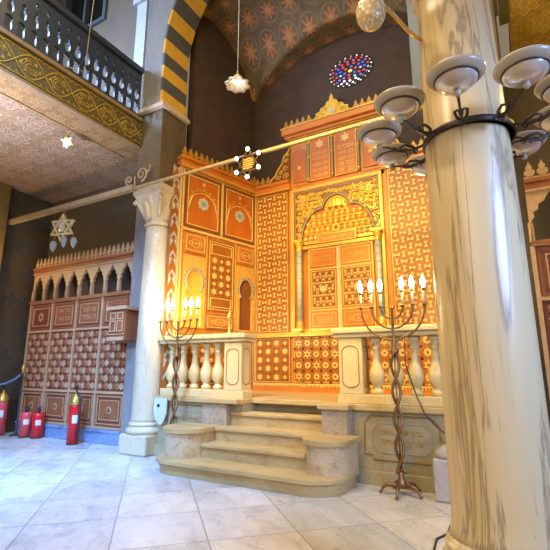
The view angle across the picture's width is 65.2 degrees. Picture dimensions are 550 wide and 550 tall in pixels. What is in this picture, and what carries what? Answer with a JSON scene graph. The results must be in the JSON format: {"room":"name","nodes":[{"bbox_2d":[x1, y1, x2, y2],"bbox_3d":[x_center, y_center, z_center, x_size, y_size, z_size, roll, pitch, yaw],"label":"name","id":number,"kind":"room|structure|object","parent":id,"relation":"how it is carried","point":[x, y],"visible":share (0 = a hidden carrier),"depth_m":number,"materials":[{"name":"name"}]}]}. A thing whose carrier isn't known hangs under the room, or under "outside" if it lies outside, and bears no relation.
{"room":"house of worship","nodes":[
{"label":"house of worship","id":0,"kind":"room"},
{"bbox_2d":[0,0,63,432],"bbox_3d":[-7.716,-3.198,6.313,0.250,11.500,9.980,-7,-14,29],"label":"wall","id":1,"kind":"structure","parent":0,"point":[27,242],"depth_m":9.29,"materials":[{"name":"paint"}]},
{"bbox_2d":[0,182,11,269],"bbox_3d":[-5.853,0.534,8.454,0.160,5.100,0.620,-7,-14,29],"label":"trim","id":2,"kind":"structure","parent":1,"relation":"attached to","point":[5,189],"depth_m":9.00,"materials":[{"name":"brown paint"}]},
{"bbox_2d":[7,85,505,251],"bbox_3d":[-1.538,-1.211,6.826,9.600,0.970,0.270,-7,-14,29],"label":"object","id":3,"kind":"object","parent":1,"relation":"attached to","point":[249,163],"depth_m":7.32,"materials":[{"name":"metal"}]},
{"bbox_2d":[125,164,150,186],"bbox_3d":[-2.335,-1.675,7.337,0.590,0.317,0.054,-7,-14,29],"label":"scroll ornament","id":4,"kind":"object","parent":3,"relation":"on","point":[141,169],"visible":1,"depth_m":7.30,"materials":[{"name":"beige metal"}]},
{"bbox_2d":[0,75,138,202],"bbox_3d":[-5.281,-2.577,6.417,3.760,0.170,6.780,-7,-14,29],"label":"ceiling","id":5,"kind":"structure","parent":0,"point":[34,160],"depth_m":7.81,"materials":[{"name":"beige paint"}]},
{"bbox_2d":[61,130,72,148],"bbox_3d":[-3.389,-2.213,7.018,0.177,0.330,0.154,4,-13,-19],"label":"pendant lamp","id":6,"kind":"object","parent":5,"relation":"hanging from","point":[67,140],"visible":1,"depth_m":6.97,"materials":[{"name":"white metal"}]},
{"bbox_2d":[0,26,142,149],"bbox_3d":[-3.666,-2.963,5.499,0.135,0.580,6.667,-7,-14,29],"label":"fascia","id":7,"kind":"object","parent":5,"relation":"attached to","point":[22,64],"visible":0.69,"depth_m":6.37,"materials":[{"name":"gold metal"}]},
{"bbox_2d":[0,0,143,116],"bbox_3d":[-3.819,-3.782,5.497,0.140,1.020,5.504,-7,-14,29],"label":"gallery balustrade","id":8,"kind":"object","parent":7,"relation":"on","point":[106,54],"visible":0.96,"depth_m":6.72,"materials":[{"name":"paint"}]},
{"bbox_2d":[63,0,93,74],"bbox_3d":[-3.004,-4.985,6.934,0.023,3.944,0.430,-9,-15,35],"label":"hanging cord","id":9,"kind":"object","parent":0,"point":[93,0],"visible":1,"depth_m":6.71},
{"bbox_2d":[46,179,136,299],"bbox_3d":[-3.719,0.635,8.925,3.800,5.100,0.200,-7,-14,29],"label":"wall","id":10,"kind":"structure","parent":0,"point":[111,221],"depth_m":9.16,"materials":[{"name":"brown paint"}]},
{"bbox_2d":[121,206,145,432],"bbox_3d":[-2.323,0.419,7.799,0.400,5.050,0.420,-7,-14,29],"label":"trim","id":11,"kind":"structure","parent":10,"relation":"attached to","point":[139,241],"depth_m":7.63,"materials":[{"name":"paint"}]},
{"bbox_2d":[63,0,143,111],"bbox_3d":[-3.840,-5.114,9.898,3.840,6.250,0.200,-7,-14,29],"label":"wall","id":12,"kind":"structure","parent":0,"point":[119,28],"depth_m":9.67,"materials":[{"name":"grey paint"}]},
{"bbox_2d":[63,0,107,42],"bbox_3d":[-4.633,-6.817,10.658,1.680,2.000,0.210,-7,-14,29],"label":"window","id":13,"kind":"structure","parent":12,"relation":"in","point":[82,9],"depth_m":10.54,"materials":[{"name":"blue paint"}]},
{"bbox_2d":[133,0,149,69],"bbox_3d":[-2.807,-6.042,9.265,0.440,3.700,0.200,-7,-14,29],"label":"trim","id":14,"kind":"structure","parent":12,"relation":"attached to","point":[142,6],"depth_m":9.02,"materials":[{"name":"white paint"}]},
{"bbox_2d":[186,0,255,178],"bbox_3d":[-1.052,-1.974,8.610,0.200,8.330,1.650,-11,-16,42],"label":"wall","id":15,"kind":"structure","parent":0,"point":[221,126],"depth_m":8.69,"materials":[{"name":"brown paint"}]},
{"bbox_2d":[159,146,257,394],"bbox_3d":[-1.081,-0.080,7.845,0.200,4.306,2.000,-11,-16,42],"label":"wood panelling","id":16,"kind":"object","parent":15,"relation":"attached to","point":[211,243],"visible":0.69,"depth_m":7.79,"materials":[{"name":"orange wood"}]},
{"bbox_2d":[0,432,450,549],"bbox_3d":[-2.061,2.095,3.094,21.000,0.200,14.000,-7,-14,29],"label":"floor","id":17,"kind":"structure","parent":0,"point":[55,495],"depth_m":3.99,"materials":[{"name":"tile"}]},
{"bbox_2d":[0,385,8,435],"bbox_3d":[-5.399,2.654,8.489,0.216,0.969,0.216,-7,-14,29],"label":"fire extinguisher","id":18,"kind":"object","parent":17,"relation":"on","point":[4,398],"visible":1,"depth_m":8.44,"materials":[{"name":"red metal"}]},
{"bbox_2d":[0,390,8,401],"bbox_3d":[-5.399,2.399,8.544,0.216,0.230,0.216,-7,-14,29],"label":"hood","id":19,"kind":"object","parent":18,"relation":"attached to","point":[4,397],"depth_m":8.49,"materials":[{"name":"gold metal"}]},
{"bbox_2d":[9,364,25,435],"bbox_3d":[-5.046,2.452,8.505,0.220,1.370,0.214,-7,-14,29],"label":"stanchion","id":20,"kind":"object","parent":17,"relation":"on","point":[23,367],"visible":0.92,"depth_m":8.49,"materials":[{"name":"black metal"}]},
{"bbox_2d":[0,374,21,385],"bbox_3d":[-5.604,2.043,8.301,1.213,0.268,0.212,8,-15,-34],"label":"rope","id":21,"kind":"object","parent":20,"relation":"hanging from","point":[19,375],"visible":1,"depth_m":8.54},
{"bbox_2d":[18,406,32,437],"bbox_3d":[-4.764,2.798,8.232,0.212,0.580,0.210,-7,-14,29],"label":"fire extinguisher","id":22,"kind":"object","parent":17,"relation":"on","point":[25,417],"visible":0.94,"depth_m":8.15,"materials":[{"name":"red metal"}]},
{"bbox_2d":[30,406,44,438],"bbox_3d":[-4.479,2.776,8.130,0.212,0.580,0.210,-7,-14,29],"label":"fire extinguisher","id":23,"kind":"object","parent":17,"relation":"on","point":[37,426],"visible":1,"depth_m":8.05,"materials":[{"name":"red metal"}]},
{"bbox_2d":[66,385,81,444],"bbox_3d":[-3.500,2.436,7.519,0.212,0.989,0.212,3,-13,-15],"label":"fire extinguisher","id":24,"kind":"object","parent":17,"relation":"on","point":[75,403],"visible":1,"depth_m":7.43,"materials":[{"name":"red metal"}]},
{"bbox_2d":[69,392,81,405],"bbox_3d":[-3.502,2.171,7.577,0.212,0.230,0.212,-7,-14,29],"label":"hood","id":25,"kind":"object","parent":24,"relation":"attached to","point":[76,400],"depth_m":7.50,"materials":[{"name":"gold metal"}]},
{"bbox_2d":[15,241,133,445],"bbox_3d":[-3.868,1.286,8.402,3.074,3.607,0.280,-7,-14,29],"label":"wooden screen","id":26,"kind":"object","parent":17,"relation":"on","point":[67,347],"visible":0.94,"depth_m":8.26,"materials":[{"name":"brown wood"}]},
{"bbox_2d":[106,298,138,341],"bbox_3d":[-2.634,0.787,7.448,0.480,0.704,0.350,-7,-14,29],"label":"upper cabinet","id":27,"kind":"object","parent":26,"relation":"attached to","point":[123,319],"visible":0.99,"depth_m":7.33,"materials":[{"name":"wood"}]},
{"bbox_2d":[118,182,175,456],"bbox_3d":[-2.021,0.646,7.153,0.724,4.335,0.724,-7,-14,29],"label":"marble column","id":28,"kind":"structure","parent":17,"relation":"on","point":[139,439],"depth_m":6.91,"materials":[{"name":"white stone"}]},
{"bbox_2d":[136,0,504,185],"bbox_3d":[0.191,-4.713,6.963,5.780,6.065,0.720,-7,-14,29],"label":"arch","id":29,"kind":"object","parent":28,"relation":"on","point":[172,24],"visible":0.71,"depth_m":7.80,"materials":[{"name":"paint"}]},
{"bbox_2d":[225,0,249,92],"bbox_3d":[-0.625,-4.672,7.473,0.404,3.130,0.404,9,-15,-37],"label":"pendant lamp","id":30,"kind":"object","parent":29,"relation":"hanging from","point":[236,84],"visible":1,"depth_m":7.22,"materials":[{"name":"white glass"}]},
{"bbox_2d":[159,297,199,464],"bbox_3d":[-1.438,1.491,6.270,0.449,2.317,0.673,7,-14,-29],"label":"menorah","id":31,"kind":"object","parent":17,"relation":"on","point":[176,355],"visible":0.82,"depth_m":6.32,"materials":[{"name":"brown metal"}]},
{"bbox_2d":[156,411,360,497],"bbox_3d":[-0.260,2.121,5.348,2.630,0.695,1.100,-7,-14,29],"label":"staircase","id":32,"kind":"structure","parent":17,"relation":"on","point":[283,453],"depth_m":5.10,"materials":[{"name":"stone"}]},
{"bbox_2d":[154,391,445,492],"bbox_3d":[0.590,2.222,6.250,4.550,0.875,2.270,-7,-14,29],"label":"dais","id":33,"kind":"object","parent":17,"relation":"on","point":[378,461],"visible":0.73,"depth_m":5.00,"materials":[{"name":"stone"}]},
{"bbox_2d":[153,398,167,424],"bbox_3d":[-1.745,2.067,6.517,0.260,0.390,0.032,-7,-14,29],"label":"board","id":34,"kind":"object","parent":33,"relation":"attached to","point":[160,404],"visible":1,"depth_m":6.51,"materials":[{"name":"white plastic"}]},
{"bbox_2d":[158,332,257,398],"bbox_3d":[-1.062,1.372,6.519,1.650,0.910,0.370,-7,-14,29],"label":"balustrade","id":35,"kind":"object","parent":33,"relation":"on","point":[236,372],"visible":0.91,"depth_m":6.32,"materials":[{"name":"beige stone"}]},
{"bbox_2d":[227,310,232,332],"bbox_3d":[-0.680,0.702,6.471,0.080,0.380,0.078,-7,-14,29],"label":"brass finial","id":36,"kind":"object","parent":35,"relation":"on","point":[229,316],"visible":0.87,"depth_m":6.45,"materials":[{"name":"gold metal"}]},
{"bbox_2d":[253,91,436,394],"bbox_3d":[1.119,-0.778,7.798,3.540,5.650,0.250,-7,-14,29],"label":"torah ark","id":37,"kind":"object","parent":33,"relation":"on","point":[343,219],"visible":0.87,"depth_m":7.79,"materials":[{"name":"brown wood"}]},
{"bbox_2d":[331,323,442,406],"bbox_3d":[1.510,1.067,5.096,1.660,0.910,0.370,-7,-14,29],"label":"balustrade","id":38,"kind":"object","parent":33,"relation":"on","point":[354,374],"visible":0.66,"depth_m":5.13,"materials":[{"name":"beige stone"}]},
{"bbox_2d":[404,332,444,433],"bbox_3d":[1.682,1.219,4.723,0.481,1.204,0.034,-7,-14,29],"label":"power cable","id":39,"kind":"object","parent":38,"relation":"hanging from","point":[404,332],"visible":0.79,"depth_m":4.79,"materials":[{"name":"black rubber"}]},
{"bbox_2d":[358,275,426,499],"bbox_3d":[1.339,1.162,4.734,0.449,2.317,0.673,7,-14,-29],"label":"menorah","id":40,"kind":"object","parent":17,"relation":"on","point":[401,482],"visible":1,"depth_m":4.74,"materials":[{"name":"brown metal"}]},
{"bbox_2d":[432,444,449,502],"bbox_3d":[1.799,1.981,4.327,0.355,0.540,0.262,-7,-14,29],"label":"stone bollard","id":41,"kind":"object","parent":17,"relation":"on","point":[440,468],"visible":0.34,"depth_m":4.26,"materials":[{"name":"grey stone"}]},
{"bbox_2d":[433,525,449,549],"bbox_3d":[1.300,2.030,3.307,0.116,0.014,1.054,-7,-14,29],"label":"power cable","id":42,"kind":"object","parent":17,"relation":"on","point":[443,535],"visible":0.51,"depth_m":3.32,"materials":[{"name":"black rubber"}]},
{"bbox_2d":[409,0,549,549],"bbox_3d":[1.138,-0.357,2.473,0.724,4.335,0.724,-7,-14,29],"label":"marble column","id":43,"kind":"structure","parent":17,"relation":"on","point":[496,421],"depth_m":2.17,"materials":[{"name":"white stone"}]},
{"bbox_2d":[356,0,421,41],"bbox_3d":[0.705,-1.473,2.506,0.534,0.232,0.168,6,-13,-25],"label":"wall lamp","id":44,"kind":"object","parent":43,"relation":"attached to","point":[370,14],"visible":1,"depth_m":2.38,"materials":[{"name":"gold metal"}]},
{"bbox_2d":[356,44,549,178],"bbox_3d":[1.149,-0.830,2.568,1.247,0.176,1.297,11,-16,-42],"label":"chandelier","id":45,"kind":"object","parent":43,"relation":"attached to","point":[522,68],"visible":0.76,"depth_m":2.29,"materials":[{"name":"metal"}]},
{"bbox_2d":[523,160,549,398],"bbox_3d":[4.491,0.295,3.777,3.724,3.607,0.280,-7,-14,29],"label":"wooden screen","id":46,"kind":"object","parent":17,"relation":"on","point":[536,188],"visible":1,"depth_m":4.71,"materials":[{"name":"brown wood"}]},
{"bbox_2d":[255,25,424,183],"bbox_3d":[1.301,-1.714,8.222,5.500,9.400,0.250,-7,-14,29],"label":"wall","id":47,"kind":"structure","parent":0,"point":[304,88],"depth_m":8.74,"materials":[{"name":"brown paint"}]},
{"bbox_2d":[328,53,373,87],"bbox_3d":[1.479,-4.016,8.457,0.940,0.696,0.014,-7,-14,29],"label":"window","id":48,"kind":"structure","parent":47,"relation":"in","point":[352,69],"depth_m":8.44,"materials":[{"name":"multicoloured glass"}]},
{"bbox_2d":[203,0,500,101],"bbox_3d":[0.881,-4.433,7.943,5.600,1.982,1.730,-7,-14,29],"label":"vault","id":49,"kind":"object","parent":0,"point":[274,35],"visible":0.67,"depth_m":8.67,"materials":[{"name":"brown paint"}]},
{"bbox_2d":[504,71,549,425],"bbox_3d":[4.767,-0.371,4.231,4.100,5.100,0.200,-7,-14,29],"label":"wall","id":50,"kind":"structure","parent":0,"point":[527,103],"depth_m":5.22,"materials":[{"name":"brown paint"}]},
{"bbox_2d":[508,0,549,52],"bbox_3d":[3.031,-3.573,1.821,3.740,0.150,6.780,-7,-14,29],"label":"ceiling","id":51,"kind":"structure","parent":0,"point":[529,24],"depth_m":4.86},
{"bbox_2d":[496,0,509,25],"bbox_3d":[1.133,-3.620,2.388,0.100,0.560,5.860,-7,-14,29],"label":"fascia","id":52,"kind":"object","parent":51,"relation":"attached to","point":[502,5],"visible":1,"depth_m":4.66,"materials":[{"name":"brown wood"}]},
{"bbox_3d":[2.704,-2.419,6.532,0.590,8.330,1.650,-7,-14,29],"label":"wall","id":53,"kind":"structure","parent":0,"visible":0},
{"bbox_2d":[406,0,422,115],"bbox_3d":[2.136,-4.438,6.302,0.435,4.480,0.150,-7,-14,29],"label":"trim","id":54,"kind":"structure","parent":53,"relation":"attached to","point":[412,18],"depth_m":6.04,"materials":[{"name":"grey paint"}]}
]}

